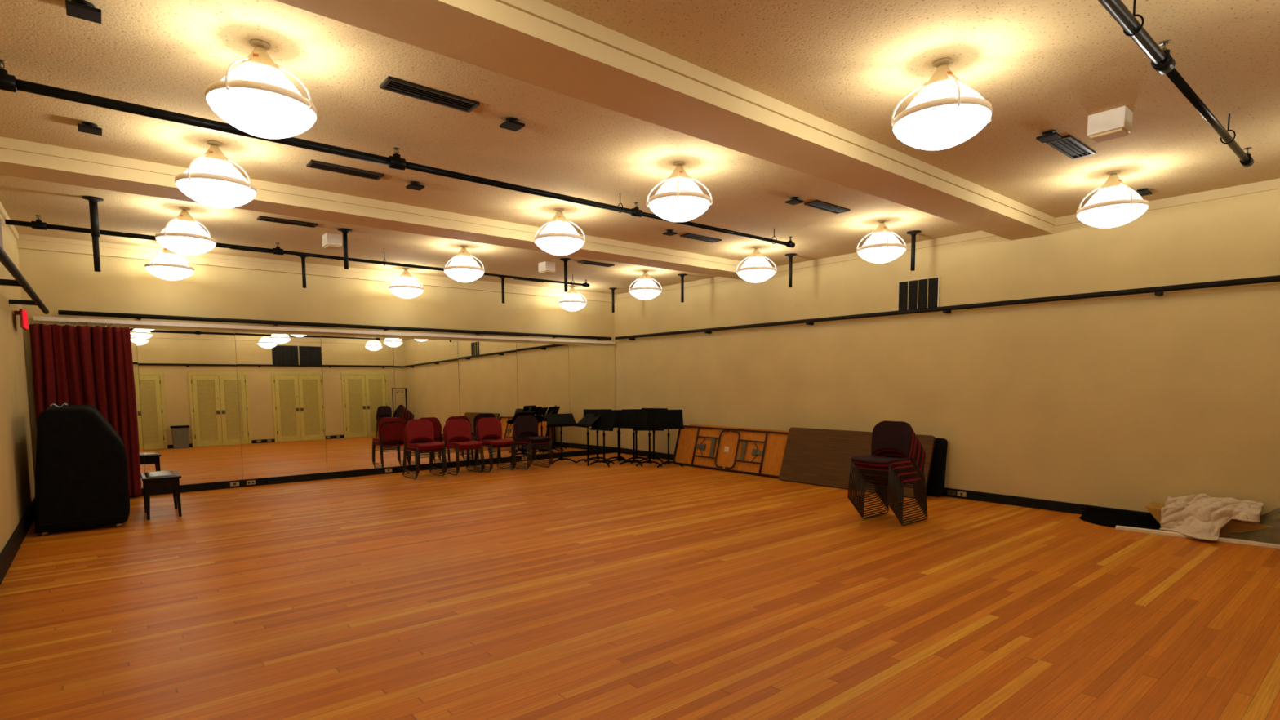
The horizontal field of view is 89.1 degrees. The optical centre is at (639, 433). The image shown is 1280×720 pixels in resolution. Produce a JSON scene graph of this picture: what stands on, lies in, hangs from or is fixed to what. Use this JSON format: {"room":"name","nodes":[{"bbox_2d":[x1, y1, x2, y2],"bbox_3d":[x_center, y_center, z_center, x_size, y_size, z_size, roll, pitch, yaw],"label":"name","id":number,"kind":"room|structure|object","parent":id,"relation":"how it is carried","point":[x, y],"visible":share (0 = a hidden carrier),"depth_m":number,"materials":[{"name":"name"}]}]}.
{"room":"rehearsal studio","nodes":[
{"label":"rehearsal studio","id":0,"kind":"room"},
{"bbox_2d":[0,213,35,553],"bbox_3d":[-3.447,-0.364,3.027,0.120,3.084,11.370,-4,6,-39],"label":"wall","id":1,"kind":"structure","parent":0,"point":[17,462],"depth_m":6.15,"materials":[{"name":"beige paint"}]},
{"bbox_2d":[0,497,35,585],"bbox_3d":[-3.403,1.092,3.218,0.030,0.150,11.200,-4,6,-39],"label":"baseboard","id":2,"kind":"structure","parent":1,"relation":"attached to","point":[9,552],"depth_m":5.42,"materials":[{"name":"black wood"}]},
{"bbox_2d":[0,245,48,314],"bbox_3d":[-3.268,-1.038,3.034,0.238,0.058,10.870,-4,6,-39],"label":"wall rail","id":3,"kind":"object","parent":1,"relation":"attached to","point":[20,281],"visible":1,"depth_m":5.12,"materials":[{"name":"black metal"}]},
{"bbox_2d":[17,248,614,479],"bbox_3d":[-3.793,-0.930,10.162,8.686,3.084,0.120,-4,6,-39],"label":"wall","id":4,"kind":"structure","parent":0,"point":[62,281],"depth_m":8.99,"materials":[{"name":"beige paint"}]},
{"bbox_2d":[129,328,145,488],"bbox_3d":[-6.258,-0.298,8.062,0.096,1.985,0.010,-4,5,-39],"label":"mirror panel","id":5,"kind":"object","parent":4,"relation":"attached to","point":[132,331],"visible":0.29,"depth_m":8.07,"materials":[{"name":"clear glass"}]},
{"bbox_2d":[135,328,243,484],"bbox_3d":[-5.815,-0.330,8.428,1.046,1.985,0.008,-4,5,-39],"label":"mirror panel","id":6,"kind":"object","parent":4,"relation":"attached to","point":[188,380],"visible":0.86,"depth_m":8.42,"materials":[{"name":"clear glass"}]},
{"bbox_2d":[235,332,326,479],"bbox_3d":[-5.000,-0.387,9.096,1.056,1.985,0.009,-4,5,-39],"label":"mirror panel","id":7,"kind":"object","parent":4,"relation":"attached to","point":[280,387],"visible":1,"depth_m":9.07,"materials":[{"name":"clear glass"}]},
{"bbox_2d":[16,233,616,302],"bbox_3d":[-3.733,-2.386,9.963,8.446,0.149,0.095,-4,6,-39],"label":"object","id":8,"kind":"structure","parent":4,"relation":"attached to","point":[25,241],"depth_m":8.92,"materials":[{"name":"paint"}]},
{"bbox_2d":[32,315,615,344],"bbox_3d":[-3.717,-1.533,10.038,8.300,0.050,0.100,-4,6,-39],"label":"track","id":9,"kind":"object","parent":4,"relation":"attached to","point":[34,317],"visible":1,"depth_m":9.01,"materials":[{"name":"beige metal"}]},
{"bbox_2d":[28,320,142,496],"bbox_3d":[-6.518,-0.256,7.670,0.913,2.095,0.172,-4,6,-40],"label":"curtain","id":10,"kind":"object","parent":9,"relation":"hanging from","point":[73,365],"visible":0.57,"depth_m":7.65,"materials":[{"name":"red fabric"}]},
{"bbox_2d":[57,310,611,339],"bbox_3d":[-3.665,-1.613,10.054,7.970,0.055,0.132,-4,6,-39],"label":"wall rail","id":11,"kind":"object","parent":4,"relation":"attached to","point":[60,312],"visible":1,"depth_m":9.08,"materials":[{"name":"black metal"}]},
{"bbox_2d":[320,335,397,472],"bbox_3d":[-4.194,-0.444,9.757,1.026,1.985,0.012,-4,5,-39],"label":"mirror panel","id":12,"kind":"object","parent":4,"relation":"attached to","point":[358,372],"visible":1,"depth_m":9.74,"materials":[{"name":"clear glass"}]},
{"bbox_2d":[129,447,615,497],"bbox_3d":[-3.731,0.564,10.215,8.446,0.098,0.050,-4,6,-39],"label":"baseboard","id":13,"kind":"structure","parent":4,"relation":"attached to","point":[312,477],"depth_m":9.61,"materials":[{"name":"black wood"}]},
{"bbox_2d":[392,337,461,466],"bbox_3d":[-3.391,-0.501,10.416,1.046,1.985,0.011,-4,5,-39],"label":"mirror panel","id":14,"kind":"object","parent":4,"relation":"attached to","point":[426,371],"visible":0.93,"depth_m":10.38,"materials":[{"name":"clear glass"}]},
{"bbox_2d":[457,340,519,460],"bbox_3d":[-2.568,-0.559,11.089,1.076,1.985,0.011,-4,5,-39],"label":"mirror panel","id":15,"kind":"object","parent":4,"relation":"attached to","point":[488,378],"visible":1,"depth_m":11.06,"materials":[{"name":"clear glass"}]},
{"bbox_2d":[516,342,570,455],"bbox_3d":[-1.733,-0.618,11.772,1.076,1.985,0.013,-4,5,-39],"label":"mirror panel","id":16,"kind":"object","parent":4,"relation":"attached to","point":[542,369],"visible":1,"depth_m":11.77,"materials":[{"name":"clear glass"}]},
{"bbox_2d":[568,344,616,451],"bbox_3d":[-0.897,-0.677,12.457,1.080,1.985,0.014,-4,5,-39],"label":"mirror panel","id":17,"kind":"object","parent":4,"relation":"attached to","point":[592,369],"visible":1,"depth_m":12.40,"materials":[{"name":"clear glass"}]},
{"bbox_2d":[0,452,1279,719],"bbox_3d":[-0.171,0.986,5.913,8.686,0.100,11.490,-4,6,-39],"label":"floor","id":18,"kind":"structure","parent":0,"point":[566,589],"depth_m":4.05,"materials":[{"name":"brown wood"}]},
{"bbox_2d":[35,404,129,535],"bbox_3d":[-5.735,0.312,6.683,0.706,1.181,1.412,-4,6,-39],"label":"piano","id":19,"kind":"object","parent":18,"relation":"on","point":[82,481],"visible":1,"depth_m":6.14,"materials":[{"name":"black fabric"}]},
{"bbox_2d":[139,470,182,519],"bbox_3d":[-5.147,0.650,6.987,0.330,0.452,0.570,-4,6,-39],"label":"stool","id":20,"kind":"object","parent":18,"relation":"on","point":[157,480],"visible":1,"depth_m":6.82,"materials":[{"name":"brown wood"}]},
{"bbox_2d":[144,470,177,478],"bbox_3d":[-5.148,0.436,6.970,0.259,0.021,0.492,-4,6,-39],"label":"book","id":21,"kind":"object","parent":20,"relation":"on","point":[157,473],"depth_m":6.89,"materials":[{"name":"white paper"}]},
{"bbox_2d":[402,431,444,479],"bbox_3d":[-3.248,0.268,9.701,0.435,0.759,0.502,-4,6,-41],"label":"chair","id":22,"kind":"object","parent":18,"relation":"on","point":[414,451],"visible":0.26,"depth_m":9.67,"materials":[{"name":"black metal"}]},
{"bbox_2d":[403,428,444,477],"bbox_3d":[-3.231,0.246,9.679,0.435,0.759,0.502,-4,6,-41],"label":"chair","id":23,"kind":"object","parent":22,"relation":"on","point":[430,455],"visible":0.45,"depth_m":9.65,"materials":[{"name":"metal"}]},
{"bbox_2d":[404,426,445,476],"bbox_3d":[-3.214,0.224,9.658,0.435,0.759,0.502,-4,6,-41],"label":"chair","id":24,"kind":"object","parent":23,"relation":"on","point":[405,427],"visible":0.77,"depth_m":9.62,"materials":[{"name":"black metal"}]},
{"bbox_2d":[404,424,446,475],"bbox_3d":[-3.197,0.202,9.637,0.435,0.759,0.502,-4,6,-41],"label":"chair","id":25,"kind":"object","parent":24,"relation":"on","point":[428,439],"visible":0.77,"depth_m":9.59,"materials":[{"name":"black metal"}]},
{"bbox_2d":[404,418,447,473],"bbox_3d":[-3.180,0.180,9.616,0.435,0.759,0.502,-4,6,-41],"label":"chair","id":26,"kind":"object","parent":25,"relation":"on","point":[423,428],"visible":1,"depth_m":9.68,"materials":[{"name":"red fabric"}]},
{"bbox_2d":[441,427,482,475],"bbox_3d":[-2.768,0.236,10.069,0.435,0.759,0.502,-4,6,-42],"label":"chair","id":27,"kind":"object","parent":18,"relation":"on","point":[443,428],"visible":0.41,"depth_m":10.03,"materials":[{"name":"black metal"}]},
{"bbox_2d":[442,426,483,474],"bbox_3d":[-2.751,0.214,10.047,0.435,0.759,0.502,-4,6,-42],"label":"chair","id":28,"kind":"object","parent":27,"relation":"on","point":[444,426],"visible":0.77,"depth_m":9.99,"materials":[{"name":"black metal"}]},
{"bbox_2d":[444,426,484,472],"bbox_3d":[-2.734,0.192,10.027,0.435,0.759,0.502,-4,6,-42],"label":"chair","id":29,"kind":"object","parent":28,"relation":"on","point":[444,427],"visible":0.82,"depth_m":9.98,"materials":[{"name":"black metal"}]},
{"bbox_2d":[444,418,484,471],"bbox_3d":[-2.716,0.170,10.006,0.435,0.759,0.502,-4,6,-42],"label":"chair","id":30,"kind":"object","parent":29,"relation":"on","point":[457,428],"visible":0.98,"depth_m":10.07,"materials":[{"name":"red fabric"}]},
{"bbox_2d":[474,425,513,471],"bbox_3d":[-2.349,0.208,10.400,0.435,0.759,0.502,-5,6,-43],"label":"chair","id":31,"kind":"object","parent":18,"relation":"on","point":[497,451],"visible":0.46,"depth_m":10.37,"materials":[{"name":"black metal"}]},
{"bbox_2d":[475,423,514,471],"bbox_3d":[-2.331,0.186,10.379,0.435,0.759,0.502,-5,6,-43],"label":"chair","id":32,"kind":"object","parent":31,"relation":"on","point":[498,450],"visible":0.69,"depth_m":10.33,"materials":[{"name":"metal"}]},
{"bbox_2d":[475,422,515,469],"bbox_3d":[-2.314,0.164,10.358,0.435,0.759,0.502,-5,6,-43],"label":"chair","id":33,"kind":"object","parent":32,"relation":"on","point":[499,437],"visible":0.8,"depth_m":10.31,"materials":[{"name":"black metal"}]},
{"bbox_2d":[475,417,516,468],"bbox_3d":[-2.296,0.142,10.338,0.435,0.759,0.502,-5,6,-43],"label":"chair","id":34,"kind":"object","parent":33,"relation":"on","point":[486,426],"visible":0.98,"depth_m":10.40,"materials":[{"name":"red fabric"}]},
{"bbox_2d":[510,423,549,469],"bbox_3d":[-1.817,0.183,10.681,0.435,0.759,0.502,-5,6,-44],"label":"chair","id":35,"kind":"object","parent":18,"relation":"on","point":[513,437],"visible":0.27,"depth_m":10.63,"materials":[{"name":"metal"}]},
{"bbox_2d":[511,421,551,466],"bbox_3d":[-1.781,0.139,10.640,0.435,0.759,0.502,-5,6,-44],"label":"chair","id":36,"kind":"object","parent":35,"relation":"on","point":[514,421],"visible":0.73,"depth_m":10.58,"materials":[{"name":"metal"}]},
{"bbox_2d":[513,419,552,465],"bbox_3d":[-1.763,0.116,10.620,0.435,0.759,0.502,-5,6,-44],"label":"chair","id":37,"kind":"object","parent":36,"relation":"on","point":[535,434],"visible":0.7,"depth_m":10.57,"materials":[{"name":"metal"}]},
{"bbox_2d":[514,415,553,464],"bbox_3d":[-1.745,0.094,10.600,0.435,0.759,0.502,-5,6,-44],"label":"chair","id":38,"kind":"object","parent":37,"relation":"on","point":[524,424],"visible":0.99,"depth_m":10.66,"materials":[{"name":"fabric"}]},
{"bbox_2d":[545,413,577,464],"bbox_3d":[-1.379,0.090,11.278,0.490,0.848,0.411,-2,5,-24],"label":"music stand","id":39,"kind":"object","parent":18,"relation":"on","point":[561,420],"visible":0.98,"depth_m":11.22,"materials":[{"name":"black metal"}]},
{"bbox_2d":[573,413,601,466],"bbox_3d":[-0.849,0.103,11.082,0.411,0.848,0.490,-3,6,-34],"label":"music stand","id":40,"kind":"object","parent":18,"relation":"on","point":[588,420],"visible":0.98,"depth_m":11.05,"materials":[{"name":"black metal"}]},
{"bbox_2d":[588,411,617,466],"bbox_3d":[-0.565,0.092,10.895,0.490,0.896,0.387,3,6,38],"label":"music stand","id":41,"kind":"object","parent":18,"relation":"on","point":[606,422],"visible":1,"depth_m":10.83,"materials":[{"name":"black metal"}]},
{"bbox_2d":[604,409,633,464],"bbox_3d":[-0.354,0.059,11.166,0.490,0.917,0.387,-1,5,-4],"label":"music stand","id":42,"kind":"object","parent":18,"relation":"on","point":[617,422],"visible":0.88,"depth_m":11.10,"materials":[{"name":"black metal"}]},
{"bbox_2d":[617,410,648,466],"bbox_3d":[-0.076,0.077,10.923,0.490,0.917,0.387,2,5,26],"label":"music stand","id":43,"kind":"object","parent":18,"relation":"on","point":[628,417],"visible":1,"depth_m":10.87,"materials":[{"name":"black metal"}]},
{"bbox_2d":[634,412,663,466],"bbox_3d":[0.165,0.093,10.834,0.490,0.896,0.387,0,5,7],"label":"music stand","id":44,"kind":"object","parent":18,"relation":"on","point":[639,416],"visible":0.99,"depth_m":10.76,"materials":[{"name":"black metal"}]},
{"bbox_2d":[653,409,684,467],"bbox_3d":[0.458,0.079,10.738,0.490,0.936,0.387,-1,5,-11],"label":"music stand","id":45,"kind":"object","parent":18,"relation":"on","point":[668,420],"visible":1,"depth_m":10.66,"materials":[{"name":"black metal"}]},
{"bbox_2d":[672,425,788,478],"bbox_3d":[1.382,0.257,10.149,0.225,0.655,2.376,-4,6,-40],"label":"folding table","id":46,"kind":"object","parent":18,"relation":"on","point":[756,452],"visible":0.78,"depth_m":10.09,"materials":[{"name":"brown laminate"}]},
{"bbox_2d":[778,426,935,497],"bbox_3d":[2.744,0.348,8.449,0.291,0.741,2.080,-4,6,-41],"label":"folding table","id":47,"kind":"object","parent":18,"relation":"on","point":[813,456],"visible":0.68,"depth_m":8.67,"materials":[{"name":"brown laminate"}]},
{"bbox_2d":[862,448,927,525],"bbox_3d":[2.565,0.490,6.518,0.502,0.759,0.435,-4,6,-39],"label":"chair","id":48,"kind":"object","parent":18,"relation":"on","point":[922,468],"visible":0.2,"depth_m":6.46,"materials":[{"name":"metal"}]},
{"bbox_2d":[860,447,926,524],"bbox_3d":[2.545,0.468,6.499,0.502,0.759,0.435,-4,6,-39],"label":"chair","id":49,"kind":"object","parent":48,"relation":"on","point":[918,478],"visible":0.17,"depth_m":6.44,"materials":[{"name":"black metal"}]},
{"bbox_2d":[858,444,924,521],"bbox_3d":[2.525,0.446,6.481,0.502,0.759,0.435,-4,6,-39],"label":"chair","id":50,"kind":"object","parent":49,"relation":"on","point":[912,477],"visible":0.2,"depth_m":6.41,"materials":[{"name":"metal"}]},
{"bbox_2d":[857,442,924,519],"bbox_3d":[2.504,0.424,6.463,0.502,0.759,0.435,-4,6,-39],"label":"chair","id":51,"kind":"object","parent":50,"relation":"on","point":[915,474],"visible":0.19,"depth_m":6.39,"materials":[{"name":"metal"}]},
{"bbox_2d":[856,441,922,517],"bbox_3d":[2.484,0.402,6.444,0.502,0.759,0.435,-4,6,-39],"label":"chair","id":52,"kind":"object","parent":51,"relation":"on","point":[917,459],"visible":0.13,"depth_m":6.37,"materials":[{"name":"black metal"}]},
{"bbox_2d":[854,438,921,515],"bbox_3d":[2.464,0.380,6.426,0.502,0.759,0.435,-4,6,-39],"label":"chair","id":53,"kind":"object","parent":52,"relation":"on","point":[908,470],"visible":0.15,"depth_m":6.35,"materials":[{"name":"metal"}]},
{"bbox_2d":[853,435,919,513],"bbox_3d":[2.444,0.358,6.408,0.502,0.759,0.435,-4,6,-39],"label":"chair","id":54,"kind":"object","parent":53,"relation":"on","point":[915,454],"visible":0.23,"depth_m":6.33,"materials":[{"name":"metal"}]},
{"bbox_2d":[852,434,919,511],"bbox_3d":[2.424,0.336,6.389,0.502,0.759,0.435,-4,6,-39],"label":"chair","id":55,"kind":"object","parent":54,"relation":"on","point":[883,455],"visible":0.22,"depth_m":6.31,"materials":[{"name":"black metal"}]},
{"bbox_2d":[850,431,917,509],"bbox_3d":[2.403,0.314,6.371,0.502,0.759,0.435,-4,6,-39],"label":"chair","id":56,"kind":"object","parent":55,"relation":"on","point":[913,449],"visible":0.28,"depth_m":6.29,"materials":[{"name":"fabric"}]},
{"bbox_2d":[848,429,916,506],"bbox_3d":[2.383,0.292,6.353,0.502,0.759,0.435,-4,6,-39],"label":"chair","id":57,"kind":"object","parent":56,"relation":"on","point":[911,448],"visible":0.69,"depth_m":6.28,"materials":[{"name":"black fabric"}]},
{"bbox_2d":[847,420,915,505],"bbox_3d":[2.363,0.270,6.334,0.502,0.759,0.435,-4,6,-39],"label":"chair","id":58,"kind":"object","parent":57,"relation":"on","point":[893,435],"visible":1,"depth_m":6.37,"materials":[{"name":"fabric"}]},
{"bbox_2d":[926,437,947,496],"bbox_3d":[3.093,0.363,8.399,0.139,0.695,1.706,-4,6,-40],"label":"folding table","id":59,"kind":"object","parent":18,"relation":"on","point":[935,486],"visible":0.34,"depth_m":7.77,"materials":[{"name":"black plastic"}]},
{"bbox_2d":[1079,506,1160,529],"bbox_3d":[4.682,0.832,6.238,0.464,0.088,0.785,-4,6,-39],"label":"cloth","id":60,"kind":"object","parent":18,"relation":"on","point":[1100,516],"visible":0.65,"depth_m":6.31,"materials":[{"name":"fabric"}]},
{"bbox_2d":[1115,525,1279,548],"bbox_3d":[5.068,0.921,5.547,1.630,0.029,0.076,4,6,41],"label":"strip","id":61,"kind":"object","parent":18,"relation":"on","point":[1117,527],"visible":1,"depth_m":5.72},
{"bbox_2d":[1145,502,1274,537],"bbox_3d":[5.164,0.804,5.800,0.278,0.211,1.014,-4,6,-39],"label":"foam block","id":62,"kind":"object","parent":18,"relation":"on","point":[1234,526],"visible":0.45,"depth_m":5.64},
{"bbox_2d":[1159,493,1263,540],"bbox_3d":[5.008,0.731,5.728,0.572,0.316,0.690,-4,6,-39],"label":"sheet","id":63,"kind":"object","parent":62,"relation":"on","point":[1200,516],"visible":1,"depth_m":5.72,"materials":[{"name":"white fabric"}]},
{"bbox_2d":[1229,507,1279,544],"bbox_3d":[5.460,0.774,5.352,0.423,0.329,0.852,-4,6,-39],"label":"cloth","id":64,"kind":"object","parent":18,"relation":"on","point":[1269,535],"visible":0.73,"depth_m":5.48,"materials":[{"name":"grey fabric"}]},
{"bbox_2d":[0,0,1279,294],"bbox_3d":[-0.188,-2.188,5.661,8.686,0.100,11.490,-4,6,-39],"label":"ceiling","id":65,"kind":"structure","parent":0,"point":[1041,66],"depth_m":4.10,"materials":[{"name":"paint"}]},
{"bbox_2d":[65,0,101,23],"bbox_3d":[-2.469,-1.883,2.883,0.120,0.044,0.120,-4,6,-39],"label":"bracket","id":66,"kind":"object","parent":65,"relation":"attached to","point":[81,9],"depth_m":2.87,"materials":[{"name":"black metal"}]},
{"bbox_2d":[77,121,102,135],"bbox_3d":[-3.569,-1.983,4.215,0.120,0.044,0.120,-4,6,-39],"label":"bracket","id":67,"kind":"object","parent":65,"relation":"attached to","point":[86,126],"depth_m":4.20,"materials":[{"name":"black metal"}]},
{"bbox_2d":[82,195,103,271],"bbox_3d":[-4.957,-1.804,5.914,0.150,0.654,0.150,-4,6,-39],"label":"pipe","id":68,"kind":"object","parent":65,"relation":"hanging from","point":[93,205],"visible":1,"depth_m":5.89,"materials":[{"name":"black metal"}]},
{"bbox_2d":[144,247,194,280],"bbox_3d":[-5.645,-2.058,7.795,0.486,0.440,0.486,-4,6,-39],"label":"ceiling lamp","id":69,"kind":"object","parent":65,"relation":"attached to","point":[171,272],"visible":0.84,"depth_m":7.69,"materials":[{"name":"white glass"}]},
{"bbox_2d":[155,206,216,255],"bbox_3d":[-4.373,-1.942,6.256,0.486,0.440,0.486,-4,6,-39],"label":"ceiling lamp","id":70,"kind":"object","parent":65,"relation":"attached to","point":[184,243],"visible":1,"depth_m":6.16,"materials":[{"name":"white glass"}]},
{"bbox_2d":[174,140,257,208],"bbox_3d":[-2.981,-1.816,4.570,0.486,0.440,0.486,-4,6,-39],"label":"ceiling lamp","id":71,"kind":"object","parent":65,"relation":"attached to","point":[214,190],"visible":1,"depth_m":4.47,"materials":[{"name":"white glass"}]},
{"bbox_2d":[204,39,317,138],"bbox_3d":[-1.887,-1.716,3.246,0.486,0.440,0.486,-4,6,-39],"label":"ceiling lamp","id":72,"kind":"object","parent":65,"relation":"attached to","point":[256,108],"visible":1,"depth_m":3.15,"materials":[{"name":"white glass"}]},
{"bbox_2d":[257,215,317,227],"bbox_3d":[-3.663,-2.198,6.758,0.540,0.017,0.150,-4,6,-39],"label":"ceiling vent","id":73,"kind":"object","parent":65,"relation":"in","point":[260,217],"visible":1,"depth_m":6.73,"materials":[{"name":"black metal"}]},
{"bbox_2d":[4,214,589,287],"bbox_3d":[-3.414,-2.238,8.273,6.721,0.180,0.075,-4,6,-39],"label":"pipe","id":74,"kind":"object","parent":65,"relation":"hanging from","point":[38,224],"visible":0.86,"depth_m":7.43,"materials":[{"name":"black metal"}]},
{"bbox_2d":[322,232,342,249],"bbox_3d":[-3.515,-2.188,7.414,0.160,0.142,0.200,-4,6,-39],"label":"ceiling box","id":75,"kind":"object","parent":65,"relation":"attached to","point":[330,241],"visible":1,"depth_m":7.35,"materials":[{"name":"white plastic"}]},
{"bbox_2d":[306,160,384,180],"bbox_3d":[-2.322,-2.076,5.134,0.540,0.017,0.150,-4,6,-39],"label":"ceiling vent","id":76,"kind":"object","parent":65,"relation":"in","point":[312,163],"visible":1,"depth_m":5.11,"materials":[{"name":"black metal"}]},
{"bbox_2d":[0,136,774,279],"bbox_3d":[-1.386,-2.167,7.123,8.446,0.162,0.419,-4,6,-39],"label":"ceiling beam","id":77,"kind":"structure","parent":65,"relation":"attached to","point":[20,158],"depth_m":5.81,"materials":[{"name":"paint"}]},
{"bbox_2d":[0,59,795,248],"bbox_3d":[-0.885,-2.013,5.260,6.839,0.180,0.081,-4,6,-39],"label":"pipe","id":78,"kind":"object","parent":65,"relation":"hanging from","point":[8,82],"visible":1,"depth_m":4.21,"materials":[{"name":"black metal"}]},
{"bbox_2d":[388,267,423,298],"bbox_3d":[-3.453,-2.212,9.594,0.486,0.440,0.486,-4,6,-39],"label":"ceiling lamp","id":79,"kind":"object","parent":65,"relation":"attached to","point":[406,291],"visible":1,"depth_m":9.49,"materials":[{"name":"white glass"}]},
{"bbox_2d":[379,75,479,112],"bbox_3d":[-1.222,-1.976,3.802,0.540,0.017,0.150,-4,6,-39],"label":"ceiling vent","id":80,"kind":"object","parent":65,"relation":"in","point":[393,84],"visible":1,"depth_m":3.78,"materials":[{"name":"black metal"}]},
{"bbox_2d":[444,244,484,282],"bbox_3d":[-2.181,-2.097,8.055,0.486,0.440,0.486,-4,6,-39],"label":"ceiling lamp","id":81,"kind":"object","parent":65,"relation":"attached to","point":[464,273],"visible":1,"depth_m":7.94,"materials":[{"name":"white glass"}]},
{"bbox_2d":[499,117,524,131],"bbox_3d":[-0.823,-1.995,4.183,0.120,0.044,0.120,-4,6,-39],"label":"bracket","id":82,"kind":"object","parent":65,"relation":"attached to","point":[511,123],"depth_m":4.16,"materials":[{"name":"black metal"}]},
{"bbox_2d":[533,208,585,255],"bbox_3d":[-0.789,-1.970,6.369,0.486,0.440,0.486,-4,6,-39],"label":"ceiling lamp","id":83,"kind":"object","parent":65,"relation":"attached to","point":[563,243],"visible":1,"depth_m":6.26,"materials":[{"name":"white glass"}]},
{"bbox_2d":[558,285,586,311],"bbox_3d":[-1.191,-2.372,11.450,0.486,0.440,0.486,-4,6,-39],"label":"ceiling lamp","id":84,"kind":"object","parent":65,"relation":"attached to","point":[570,305],"visible":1,"depth_m":11.34,"materials":[{"name":"white glass"}]},
{"bbox_2d":[628,270,662,299],"bbox_3d":[0.080,-2.257,9.911,0.486,0.440,0.486,-4,6,-39],"label":"ceiling lamp","id":85,"kind":"object","parent":65,"relation":"attached to","point":[643,292],"visible":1,"depth_m":9.80,"materials":[{"name":"white glass"}]},
{"bbox_2d":[646,160,712,222],"bbox_3d":[0.305,-1.871,5.045,0.486,0.440,0.486,-4,6,-39],"label":"ceiling lamp","id":86,"kind":"object","parent":65,"relation":"attached to","point":[677,206],"visible":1,"depth_m":4.94,"materials":[{"name":"white glass"}]},
{"bbox_2d":[735,246,777,282],"bbox_3d":[1.473,-2.130,8.225,0.486,0.440,0.486,-4,6,-39],"label":"ceiling lamp","id":87,"kind":"object","parent":65,"relation":"attached to","point":[754,273],"visible":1,"depth_m":8.12,"materials":[{"name":"white glass"}]},
{"bbox_2d":[804,200,850,213],"bbox_3d":[1.819,-2.191,6.298,0.540,0.017,0.150,-4,6,-39],"label":"ceiling vent","id":88,"kind":"object","parent":65,"relation":"in","point":[818,204],"visible":1,"depth_m":6.28,"materials":[{"name":"black metal"}]},
{"bbox_2d":[856,219,906,263],"bbox_3d":[2.566,-2.031,6.901,0.486,0.440,0.486,-4,6,-39],"label":"ceiling lamp","id":89,"kind":"object","parent":65,"relation":"attached to","point":[878,253],"visible":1,"depth_m":6.80,"materials":[{"name":"white glass"}]},
{"bbox_2d":[890,57,992,150],"bbox_3d":[1.608,-1.753,3.467,0.486,0.440,0.486,-4,6,-39],"label":"ceiling lamp","id":90,"kind":"object","parent":65,"relation":"attached to","point":[943,123],"visible":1,"depth_m":3.37,"materials":[{"name":"white glass"}]},
{"bbox_2d":[1045,134,1095,159],"bbox_3d":[3.129,-2.072,4.713,0.540,0.017,0.150,-4,6,-39],"label":"ceiling vent","id":91,"kind":"object","parent":65,"relation":"in","point":[1068,145],"visible":0.89,"depth_m":4.70,"materials":[{"name":"black metal"}]},
{"bbox_2d":[1087,105,1133,142],"bbox_3d":[2.995,-1.964,4.143,0.160,0.142,0.200,-4,6,-39],"label":"ceiling box","id":92,"kind":"object","parent":65,"relation":"attached to","point":[1117,122],"visible":1,"depth_m":4.09,"materials":[{"name":"white plastic"}]},
{"bbox_2d":[1075,170,1149,227],"bbox_3d":[3.870,-1.913,5.323,0.486,0.440,0.486,-4,6,-39],"label":"ceiling lamp","id":93,"kind":"object","parent":65,"relation":"attached to","point":[1114,213],"visible":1,"depth_m":5.23,"materials":[{"name":"white glass"}]},
{"bbox_2d":[1097,0,1253,167],"bbox_3d":[1.615,-1.790,2.392,7.039,0.194,0.081,-4,6,-39],"label":"pipe","id":94,"kind":"object","parent":65,"relation":"hanging from","point":[1162,61],"visible":1,"depth_m":3.13,"materials":[{"name":"black metal"}]},
{"bbox_2d":[614,188,1279,515],"bbox_3d":[3.165,-0.831,8.454,0.120,3.084,11.370,-4,6,-39],"label":"wall","id":95,"kind":"structure","parent":0,"point":[1127,402],"depth_m":7.04,"materials":[{"name":"beige paint"}]},
{"bbox_2d":[275,0,1055,240],"bbox_3d":[0.955,-1.954,4.289,8.446,0.162,0.420,-4,6,-39],"label":"ceiling beam","id":96,"kind":"structure","parent":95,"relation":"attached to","point":[541,43],"depth_m":3.48,"materials":[{"name":"paint"}]},
{"bbox_2d":[616,276,734,298],"bbox_3d":[0.638,-2.546,11.279,0.014,0.086,3.450,-4,6,-39],"label":"trim","id":97,"kind":"structure","parent":95,"relation":"attached to","point":[717,279],"depth_m":11.01,"materials":[{"name":"beige paint"}]},
{"bbox_2d":[615,447,1151,515],"bbox_3d":[3.093,0.656,8.551,0.030,0.104,11.200,-4,6,-39],"label":"baseboard","id":98,"kind":"structure","parent":95,"relation":"attached to","point":[1059,506],"depth_m":7.22,"materials":[{"name":"black wood"}]},
{"bbox_2d":[774,231,996,272],"bbox_3d":[3.034,-2.328,8.378,0.014,0.086,3.275,-4,6,-39],"label":"trim","id":99,"kind":"structure","parent":95,"relation":"attached to","point":[978,234],"depth_m":7.95,"materials":[{"name":"beige paint"}]},
{"bbox_2d":[897,275,940,311],"bbox_3d":[3.411,-1.697,7.968,0.021,0.384,0.524,-4,6,-39],"label":"air vent","id":100,"kind":"object","parent":95,"relation":"in","point":[920,293],"visible":0.9,"depth_m":7.96,"materials":[{"name":"black metal"}]},
{"bbox_2d":[614,275,1279,340],"bbox_3d":[3.064,-1.502,8.320,0.132,0.078,11.010,-4,6,-39],"label":"wall rail","id":101,"kind":"object","parent":95,"relation":"attached to","point":[1158,291],"visible":1,"depth_m":7.09,"materials":[{"name":"black metal"}]},
{"bbox_2d":[1054,177,1279,226],"bbox_3d":[5.461,-2.108,5.440,0.014,0.086,3.518,-4,6,-39],"label":"trim","id":102,"kind":"structure","parent":95,"relation":"attached to","point":[1271,184],"depth_m":5.86,"materials":[{"name":"beige paint"}]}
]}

